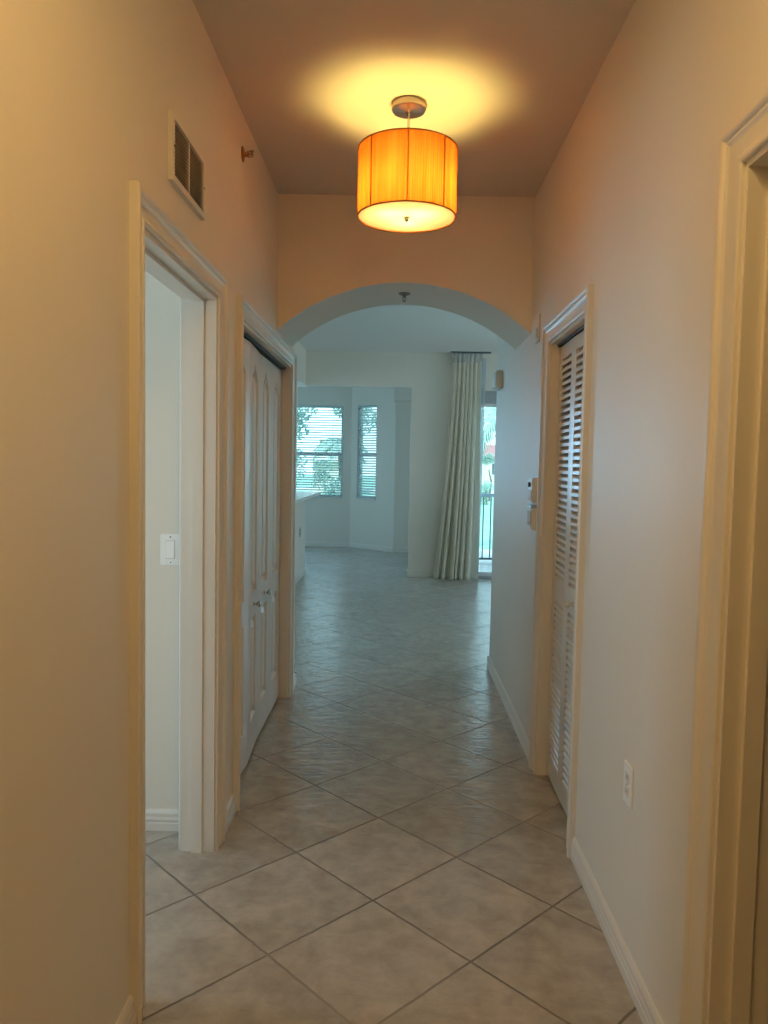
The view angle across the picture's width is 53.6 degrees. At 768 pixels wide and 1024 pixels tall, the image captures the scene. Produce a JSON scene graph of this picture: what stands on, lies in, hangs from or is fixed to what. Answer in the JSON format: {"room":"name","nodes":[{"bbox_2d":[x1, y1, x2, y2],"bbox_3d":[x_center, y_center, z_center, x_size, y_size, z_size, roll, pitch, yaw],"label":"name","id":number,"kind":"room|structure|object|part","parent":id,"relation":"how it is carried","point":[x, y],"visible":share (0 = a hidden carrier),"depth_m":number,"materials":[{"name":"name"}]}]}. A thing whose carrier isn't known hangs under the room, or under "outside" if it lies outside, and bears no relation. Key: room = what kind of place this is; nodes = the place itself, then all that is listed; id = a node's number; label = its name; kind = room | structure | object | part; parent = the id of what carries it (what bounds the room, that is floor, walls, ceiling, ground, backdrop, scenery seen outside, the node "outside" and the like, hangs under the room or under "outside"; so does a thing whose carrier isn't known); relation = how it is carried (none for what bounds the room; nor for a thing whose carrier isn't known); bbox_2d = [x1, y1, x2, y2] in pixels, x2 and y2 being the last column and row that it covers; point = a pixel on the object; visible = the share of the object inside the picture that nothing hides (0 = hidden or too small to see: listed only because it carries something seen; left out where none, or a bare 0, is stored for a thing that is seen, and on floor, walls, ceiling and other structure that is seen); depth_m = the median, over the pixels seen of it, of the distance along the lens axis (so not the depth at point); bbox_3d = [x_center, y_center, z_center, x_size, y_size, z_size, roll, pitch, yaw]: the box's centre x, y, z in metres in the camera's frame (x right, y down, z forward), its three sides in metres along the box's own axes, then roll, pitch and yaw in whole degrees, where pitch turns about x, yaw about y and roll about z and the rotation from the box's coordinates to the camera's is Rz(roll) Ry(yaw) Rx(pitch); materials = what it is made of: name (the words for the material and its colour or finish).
{"room":"home hallway","nodes":[
{"label":"home hallway","id":0,"kind":"room"},
{"bbox_2d":[0,0,297,1023],"bbox_3d":[-0.680,-0.119,1.680,0.120,2.865,6.340,1,4,1],"label":"wall","id":1,"kind":"structure","parent":0,"point":[88,88],"depth_m":1.55,"materials":[{"name":"paint"}]},
{"bbox_2d":[129,180,228,1023],"bbox_3d":[-0.674,0.228,2.343,0.170,2.092,0.958,1,4,1],"label":"door frame","id":2,"kind":"structure","parent":1,"relation":"attached to","point":[159,247],"depth_m":2.70,"materials":[{"name":"white wood"}]},
{"bbox_2d":[168,108,204,219],"bbox_3d":[-0.583,-1.022,2.264,0.016,0.190,0.350,1,4,1],"label":"air vent","id":3,"kind":"object","parent":1,"relation":"in","point":[186,163],"visible":1,"depth_m":2.23,"materials":[{"name":"white metal"}]},
{"bbox_2d":[115,672,295,1023],"bbox_3d":[-0.699,1.270,1.772,0.134,0.082,6.354,1,4,1],"label":"baseboard","id":4,"kind":"structure","parent":1,"relation":"attached to","point":[127,1016],"depth_m":1.92,"materials":[{"name":"white wood"}]},
{"bbox_2d":[241,146,254,161],"bbox_3d":[-0.544,-1.435,3.050,0.047,0.060,0.060,1,4,1],"label":"sprinkler","id":5,"kind":"object","parent":1,"relation":"attached to","point":[244,154],"visible":1,"depth_m":3.04,"materials":[{"name":"gold metal"}]},
{"bbox_2d":[240,338,260,774],"bbox_3d":[-0.636,0.207,3.509,0.078,1.957,0.699,1,4,1],"label":"door","id":6,"kind":"structure","parent":1,"relation":"in","point":[250,603],"depth_m":3.55,"materials":[{"name":"white wood"}]},
{"bbox_3d":[-0.617,0.448,3.700,0.037,0.033,0.033,1,4,1],"label":"knob","id":7,"kind":"part","parent":6,"relation":"part of","materials":[{"name":"silver metal"}]},
{"bbox_2d":[233,294,296,810],"bbox_3d":[-0.632,0.136,3.859,0.146,2.092,1.600,1,4,1],"label":"door frame","id":8,"kind":"structure","parent":1,"relation":"attached to","point":[250,321],"depth_m":4.51,"materials":[{"name":"white wood"}]},
{"bbox_2d":[244,332,285,369],"bbox_3d":[-0.621,-0.807,3.801,0.050,0.014,1.414,1,4,1],"label":"track","id":9,"kind":"object","parent":1,"relation":"attached to","point":[262,351],"visible":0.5,"depth_m":3.87,"materials":[{"name":"grey metal"}]},
{"bbox_2d":[257,354,281,735],"bbox_3d":[-0.628,0.164,4.212,0.070,1.957,0.703,1,4,1],"label":"door","id":10,"kind":"structure","parent":1,"relation":"in","point":[270,375],"depth_m":4.16,"materials":[{"name":"white wood"}]},
{"bbox_2d":[145,271,179,808],"bbox_3d":[-2.129,-0.203,2.941,2.827,2.823,0.090,1,4,1],"label":"wall","id":11,"kind":"structure","parent":0,"point":[162,305],"depth_m":2.89,"materials":[{"name":"paint"}]},
{"bbox_2d":[145,808,178,831],"bbox_3d":[-2.182,1.249,1.653,2.827,0.082,2.660,1,4,1],"label":"baseboard","id":12,"kind":"structure","parent":11,"relation":"attached to","point":[155,819],"depth_m":2.94,"materials":[{"name":"white wood"}]},
{"bbox_2d":[160,534,178,564],"bbox_3d":[-0.811,0.143,2.884,0.078,0.119,0.014,1,4,1],"label":"light switch","id":13,"kind":"object","parent":11,"relation":"attached to","point":[169,543],"visible":0.82,"depth_m":2.88,"materials":[{"name":"white plastic"}]},
{"bbox_3d":[-0.811,0.143,2.884,0.036,0.072,0.003,1,4,1],"label":"rocker frame","id":14,"kind":"part","parent":13,"relation":"part of","materials":[{"name":"white plastic"}]},
{"bbox_2d":[295,501,304,576],"bbox_3d":[-1.127,0.393,8.143,0.120,1.035,3.560,1,4,1],"label":"wall","id":15,"kind":"structure","parent":0,"point":[300,507],"depth_m":9.44,"materials":[{"name":"paint"}]},
{"bbox_2d":[296,491,320,503],"bbox_3d":[-1.157,-0.141,8.081,0.620,0.037,3.500,1,4,1],"label":"countertop","id":16,"kind":"structure","parent":15,"relation":"on","point":[300,496],"depth_m":8.75,"materials":[{"name":"white stone"}]},
{"bbox_2d":[295,567,431,584],"bbox_3d":[-0.042,0.890,8.157,2.070,0.082,3.570,1,4,1],"label":"baseboard","id":17,"kind":"structure","parent":15,"relation":"attached to","point":[301,573],"depth_m":9.80,"materials":[{"name":"white wood"}]},
{"bbox_2d":[297,341,306,386],"bbox_3d":[-1.101,-1.684,7.289,0.120,0.445,5.030,1,4,1],"label":"wall","id":18,"kind":"structure","parent":0,"point":[301,351],"depth_m":9.31,"materials":[{"name":"paint"}]},
{"bbox_2d":[297,386,351,541],"bbox_3d":[-2.238,-0.839,13.220,3.400,2.830,0.120,1,4,1],"label":"wall","id":19,"kind":"structure","parent":0,"point":[326,520],"depth_m":13.17,"materials":[{"name":"paint"}]},
{"bbox_2d":[297,408,343,498],"bbox_3d":[-1.321,-1.043,13.169,1.288,1.602,0.122,1,4,1],"label":"window","id":20,"kind":"structure","parent":19,"relation":"in","point":[342,408],"depth_m":13.18,"materials":[{"name":"white plastic"}]},
{"bbox_2d":[296,405,343,496],"bbox_3d":[-1.321,-1.054,13.153,1.216,1.576,0.047,1,4,1],"label":"window blind","id":21,"kind":"object","parent":20,"relation":"attached to","point":[298,406],"visible":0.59,"depth_m":13.14,"materials":[{"name":"white plastic"}]},
{"bbox_3d":[-1.336,-0.253,13.191,1.288,0.021,0.070,1,4,1],"label":"sill","id":22,"kind":"part","parent":20,"relation":"part of","materials":[{"name":"white ceramic"}]},
{"bbox_2d":[305,541,407,552],"bbox_3d":[-1.527,0.558,13.107,4.863,0.082,0.530,2,4,10],"label":"baseboard","id":23,"kind":"structure","parent":19,"relation":"attached to","point":[318,544],"depth_m":13.07,"materials":[{"name":"white wood"}]},
{"bbox_2d":[350,387,395,546],"bbox_3d":[-0.157,-0.777,12.848,0.994,2.830,0.120,4,5,41],"label":"wall","id":24,"kind":"structure","parent":0,"point":[371,521],"depth_m":12.72,"materials":[{"name":"paint"}]},
{"bbox_2d":[354,408,376,500],"bbox_3d":[-0.270,-1.007,12.908,0.490,1.602,0.122,4,5,41],"label":"window","id":25,"kind":"structure","parent":24,"relation":"in","point":[360,408],"depth_m":13.03,"materials":[{"name":"white plastic"}]},
{"bbox_2d":[357,405,376,498],"bbox_3d":[-0.279,-1.019,12.896,0.418,1.576,0.047,4,5,41],"label":"window blind","id":26,"kind":"object","parent":25,"relation":"attached to","point":[360,406],"visible":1,"depth_m":12.89,"materials":[{"name":"white plastic"}]},
{"bbox_2d":[141,546,642,1023],"bbox_3d":[0.188,1.113,5.926,9.000,0.080,14.900,1,4,1],"label":"floor","id":27,"kind":"structure","parent":0,"point":[393,852],"depth_m":2.75,"materials":[{"name":"tile"}]},
{"bbox_2d":[299,305,497,353],"bbox_3d":[0.266,-1.894,6.859,9.000,0.080,5.870,1,4,1],"label":"ceiling","id":28,"kind":"structure","parent":0,"point":[388,328],"depth_m":8.26,"materials":[{"name":"white paint"}]},
{"bbox_2d":[450,351,490,353],"bbox_3d":[1.083,-1.990,9.497,0.508,0.020,0.060,1,4,1],"label":"rail","id":29,"kind":"object","parent":28,"relation":"attached to","point":[450,351],"visible":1,"depth_m":9.48,"materials":[{"name":"grey metal"}]},
{"bbox_2d":[431,353,482,579],"bbox_3d":[0.923,-0.568,9.562,0.593,2.833,0.146,1,4,1],"label":"curtain","id":30,"kind":"object","parent":29,"relation":"hanging from","point":[456,554],"visible":1,"depth_m":9.57,"materials":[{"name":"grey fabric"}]},
{"bbox_2d":[306,351,497,570],"bbox_3d":[1.838,-0.567,9.759,5.710,2.865,0.120,1,4,1],"label":"wall","id":31,"kind":"structure","parent":0,"point":[431,372],"depth_m":9.68,"materials":[{"name":"paint"}]},
{"bbox_2d":[478,358,486,572],"bbox_3d":[1.218,-0.554,9.642,0.095,2.770,0.048,1,4,1],"label":"sheer curtain","id":32,"kind":"object","parent":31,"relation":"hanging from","point":[483,365],"visible":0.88,"depth_m":9.61,"materials":[{"name":"white fabric"}]},
{"bbox_2d":[478,391,496,577],"bbox_3d":[2.569,-0.320,9.759,3.040,2.400,0.082,1,4,1],"label":"door","id":33,"kind":"structure","parent":31,"relation":"in","point":[490,396],"depth_m":9.69,"materials":[{"name":"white metal"}]},
{"bbox_2d":[393,401,410,547],"bbox_3d":[0.523,-0.745,12.530,0.690,2.830,0.120,1,4,1],"label":"wall","id":34,"kind":"structure","parent":0,"point":[403,409],"depth_m":12.48,"materials":[{"name":"paint"}]},
{"bbox_2d":[277,194,534,349],"bbox_3d":[0.116,-1.324,4.218,1.327,0.740,0.545,1,4,1],"label":"wall","id":35,"kind":"structure","parent":0,"point":[478,268],"depth_m":3.95,"materials":[{"name":"paint"}]},
{"bbox_2d":[398,292,409,301],"bbox_3d":[0.112,-1.186,4.204,0.068,0.044,0.068,1,4,1],"label":"sprinkler","id":36,"kind":"object","parent":35,"relation":"attached to","point":[404,294],"visible":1,"depth_m":4.19,"materials":[{"name":"silver metal"}]},
{"bbox_2d":[193,0,634,196],"bbox_3d":[0.063,-1.507,1.174,1.567,0.080,5.530,1,4,1],"label":"ceiling","id":37,"kind":"structure","parent":0,"point":[508,81],"depth_m":2.71,"materials":[{"name":"beige paint"}]},
{"bbox_2d":[357,95,457,232],"bbox_3d":[0.092,-1.351,2.942,0.388,0.446,0.388,1,4,1],"label":"pendant light","id":38,"kind":"object","parent":37,"relation":"hanging from","point":[407,178],"visible":1,"depth_m":2.81,"materials":[{"name":"fabric"},{"name":"brushed nickel"}]},
{"bbox_2d":[359,202,454,231],"bbox_3d":[0.088,-1.147,2.954,0.372,0.001,0.372,1,4,1],"label":"diffuser","id":39,"kind":"object","parent":38,"relation":"attached to","point":[386,216],"depth_m":2.95,"materials":[{"name":"white glass"}]},
{"bbox_3d":[0.092,-1.338,2.943,0.011,0.402,0.011,1,4,1],"label":"stem","id":40,"kind":"part","parent":38,"relation":"part of","materials":[{"name":"silver metal"}]},
{"bbox_2d":[489,0,767,1023],"bbox_3d":[0.772,-0.106,1.927,0.120,2.865,6.890,1,4,1],"label":"wall","id":41,"kind":"structure","parent":0,"point":[625,206],"depth_m":2.14,"materials":[{"name":"paint"}]},
{"bbox_2d":[492,370,502,390],"bbox_3d":[0.764,-0.887,5.131,0.046,0.120,0.220,1,4,1],"label":"door chime","id":42,"kind":"object","parent":41,"relation":"attached to","point":[497,377],"visible":1,"depth_m":5.03,"materials":[{"name":"white plastic"}]},
{"bbox_2d":[527,504,536,529],"bbox_3d":[0.725,0.025,3.730,0.036,0.121,0.118,1,4,1],"label":"keypad","id":43,"kind":"object","parent":41,"relation":"attached to","point":[532,509],"visible":0.94,"depth_m":3.68,"materials":[{"name":"white plastic"}]},
{"bbox_3d":[0.712,0.029,3.730,0.003,0.072,0.090,1,4,1],"label":"button panel","id":44,"kind":"part","parent":43,"relation":"part of","materials":[{"name":"beige plastic"}]},
{"bbox_2d":[528,478,537,502],"bbox_3d":[0.725,-0.107,3.722,0.041,0.121,0.110,1,4,1],"label":"thermostat","id":45,"kind":"object","parent":41,"relation":"attached to","point":[532,482],"visible":0.96,"depth_m":3.67,"materials":[{"name":"white plastic"}]},
{"bbox_3d":[0.713,-0.083,3.724,0.002,0.053,0.090,1,4,1],"label":"plate","id":46,"kind":"part","parent":45,"relation":"part of","materials":[{"name":"beige plastic"}]},
{"bbox_2d":[535,313,540,343],"bbox_3d":[0.757,-0.902,3.745,0.010,0.140,0.085,1,4,1],"label":"wall sensor","id":47,"kind":"object","parent":41,"relation":"attached to","point":[537,336],"visible":1,"depth_m":3.72,"materials":[{"name":"white plastic"}]},
{"bbox_2d":[529,283,594,857],"bbox_3d":[0.777,0.210,3.156,0.146,2.083,0.846,1,4,1],"label":"door frame","id":48,"kind":"structure","parent":41,"relation":"attached to","point":[578,312],"depth_m":3.45,"materials":[{"name":"white wood"}]},
{"bbox_2d":[558,325,583,346],"bbox_3d":[0.801,-0.728,3.098,0.050,0.011,0.654,1,4,1],"label":"track","id":49,"kind":"object","parent":48,"relation":"attached to","point":[580,329],"visible":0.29,"depth_m":3.17,"materials":[{"name":"grey metal"}]},
{"bbox_2d":[547,331,583,814],"bbox_3d":[0.766,0.256,3.159,0.064,1.952,0.648,1,4,1],"label":"door","id":50,"kind":"structure","parent":41,"relation":"in","point":[568,442],"depth_m":3.23,"materials":[{"name":"white wood"}]},
{"bbox_3d":[0.746,0.372,3.062,0.033,0.030,0.030,1,4,1],"label":"knob","id":51,"kind":"part","parent":50,"relation":"part of","materials":[{"name":"white plastic"}]},
{"bbox_2d":[487,655,663,1023],"bbox_3d":[2.591,1.319,1.985,3.840,0.082,6.904,1,4,1],"label":"baseboard","id":52,"kind":"structure","parent":41,"relation":"attached to","point":[644,1004],"depth_m":2.34,"materials":[{"name":"white wood"}]},
{"bbox_2d":[623,759,633,809],"bbox_3d":[0.695,0.776,2.165,0.008,0.117,0.075,1,4,1],"label":"wall outlet","id":53,"kind":"object","parent":41,"relation":"attached to","point":[628,781],"visible":1,"depth_m":2.15,"materials":[{"name":"white plastic"}]},
{"bbox_2d":[625,771,628,783],"bbox_3d":[0.693,0.756,2.164,0.003,0.029,0.033,1,4,1],"label":"receptacle","id":54,"kind":"object","parent":53,"relation":"attached to","point":[626,772],"depth_m":2.17,"materials":[{"name":"grey plastic"}]},
{"bbox_2d":[625,784,628,797],"bbox_3d":[0.692,0.795,2.167,0.003,0.029,0.033,1,4,1],"label":"receptacle","id":55,"kind":"object","parent":53,"relation":"attached to","point":[626,785],"depth_m":2.16,"materials":[{"name":"grey plastic"}]},
{"bbox_2d":[679,86,767,1023],"bbox_3d":[0.749,0.311,1.143,0.170,2.128,1.009,1,4,1],"label":"door frame","id":56,"kind":"structure","parent":41,"relation":"attached to","point":[724,966],"depth_m":1.56,"materials":[{"name":"white wood"}]},
{"bbox_3d":[2.843,0.940,10.788,3.880,0.170,1.790,1,4,1],"label":"balcony","id":57,"kind":"object","parent":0,"visible":0},
{"bbox_2d":[479,493,493,559],"bbox_3d":[2.874,0.279,11.484,3.870,1.065,0.060,1,4,1],"label":"balcony railing","id":58,"kind":"object","parent":57,"relation":"on","point":[483,495],"visible":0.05,"depth_m":11.50,"materials":[{"name":"grey metal"}]},
{"bbox_3d":[2.893,-0.227,11.453,3.850,0.050,0.060,1,4,1],"label":"rail","id":59,"kind":"part","parent":58,"relation":"part of","materials":[{"name":"grey metal"}]},
{"label":"outside","id":60,"kind":"structure","parent":0,"visible":0},
{"bbox_2d":[296,475,493,548],"bbox_3d":[6.281,-2.086,66.585,170.000,0.200,106.600,1,4,1],"label":"lawn","id":61,"kind":"structure","parent":60,"point":[486,528],"depth_m":28.76,"materials":[{"name":"green plant"}]},
{"bbox_2d":[296,448,307,491],"bbox_3d":[-2.541,-0.512,20.015,1.793,2.418,1.181,3,4,30],"label":"shrub","id":62,"kind":"object","parent":61,"relation":"on","point":[298,448],"visible":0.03,"depth_m":19.98,"materials":[{"name":"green plant"}]},
{"bbox_2d":[297,408,317,438],"bbox_3d":[-2.672,-1.719,21.930,1.632,4.218,1.848,1,4,1],"label":"tree","id":63,"kind":"object","parent":61,"relation":"on","point":[297,408],"visible":0.08,"depth_m":21.86,"materials":[{"name":"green plant"}]},
{"bbox_2d":[311,459,340,494],"bbox_3d":[-1.645,-0.642,23.207,1.143,1.994,0.942,1,4,1],"label":"shrub","id":64,"kind":"object","parent":61,"relation":"on","point":[320,459],"visible":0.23,"depth_m":23.10,"materials":[{"name":"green plant"}]},
{"bbox_2d":[322,476,340,494],"bbox_3d":[-1.100,-0.118,19.591,1.059,1.642,1.015,1,4,1],"label":"shrub","id":65,"kind":"object","parent":61,"relation":"on","point":[332,476],"visible":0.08,"depth_m":19.60,"materials":[{"name":"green plant"}]},
{"bbox_2d":[310,439,366,493],"bbox_3d":[-3.001,-3.102,50.474,3.400,3.450,10.000,1,4,1],"label":"house","id":66,"kind":"structure","parent":61,"relation":"on","point":[320,439],"depth_m":46.02,"materials":[{"name":"beige paint"}]},
{"bbox_2d":[313,437,367,493],"bbox_3d":[-1.569,-1.280,27.012,2.060,2.761,2.060,1,4,1],"label":"palm tree","id":67,"kind":"object","parent":61,"relation":"on","point":[338,437],"visible":0.29,"depth_m":26.57,"materials":[{"name":"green plant"}]},
{"bbox_2d":[332,408,376,434],"bbox_3d":[-0.793,-1.583,21.130,1.286,4.113,1.500,3,4,23],"label":"tree","id":68,"kind":"object","parent":61,"relation":"on","point":[332,408],"visible":0.1,"depth_m":20.97,"materials":[{"name":"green plant"}]},
{"bbox_2d":[481,480,491,504],"bbox_3d":[4.778,-0.887,35.974,0.752,1.279,0.647,-1,4,-34],"label":"shrub","id":69,"kind":"object","parent":61,"relation":"on","point":[486,490],"visible":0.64,"depth_m":35.92,"materials":[{"name":"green plant"}]},
{"bbox_2d":[482,445,494,484],"bbox_3d":[11.633,-5.143,82.125,15.000,4.200,10.000,1,4,1],"label":"house","id":70,"kind":"structure","parent":61,"relation":"on","point":[491,448],"depth_m":77.73,"materials":[{"name":"beige paint"}]},
{"bbox_2d":[482,453,494,500],"bbox_3d":[5.426,-1.842,39.886,0.869,2.566,0.586,-2,4,-36],"label":"tree","id":71,"kind":"object","parent":61,"relation":"on","point":[487,458],"visible":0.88,"depth_m":39.80,"materials":[{"name":"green plant"}]},
{"bbox_3d":[5.441,-2.776,39.832,0.869,0.694,0.585,-1,4,-34],"label":"crown","id":72,"kind":"part","parent":71,"relation":"part of","materials":[{"name":"green plant"}]},
{"bbox_2d":[483,407,495,456],"bbox_3d":[3.076,-0.773,15.516,3.774,3.333,3.739,1,4,1],"label":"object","id":73,"kind":"object","parent":61,"relation":"on","point":[490,428],"visible":0.04,"depth_m":15.16,"materials":[{"name":"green plant"}]},
{"bbox_3d":[-1.543,-2.150,11.523,5.200,0.080,3.400,1,4,1],"label":"ceiling","id":74,"kind":"structure","parent":0,"visible":0},
{"bbox_2d":[394,388,410,401],"bbox_3d":[0.527,-1.953,12.256,0.720,0.325,0.280,1,4,1],"label":"soffit","id":75,"kind":"structure","parent":74,"relation":"attached to","point":[400,394],"depth_m":12.13,"materials":[{"name":"paint"}]},
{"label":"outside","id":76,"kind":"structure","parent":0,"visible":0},
{"bbox_2d":[296,488,493,493],"bbox_3d":[6.022,-1.392,53.406,170.000,0.019,7.000,1,4,1],"label":"street","id":77,"kind":"structure","parent":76,"point":[492,492],"depth_m":53.10,"materials":[{"name":"grey asphalt"}]}
]}

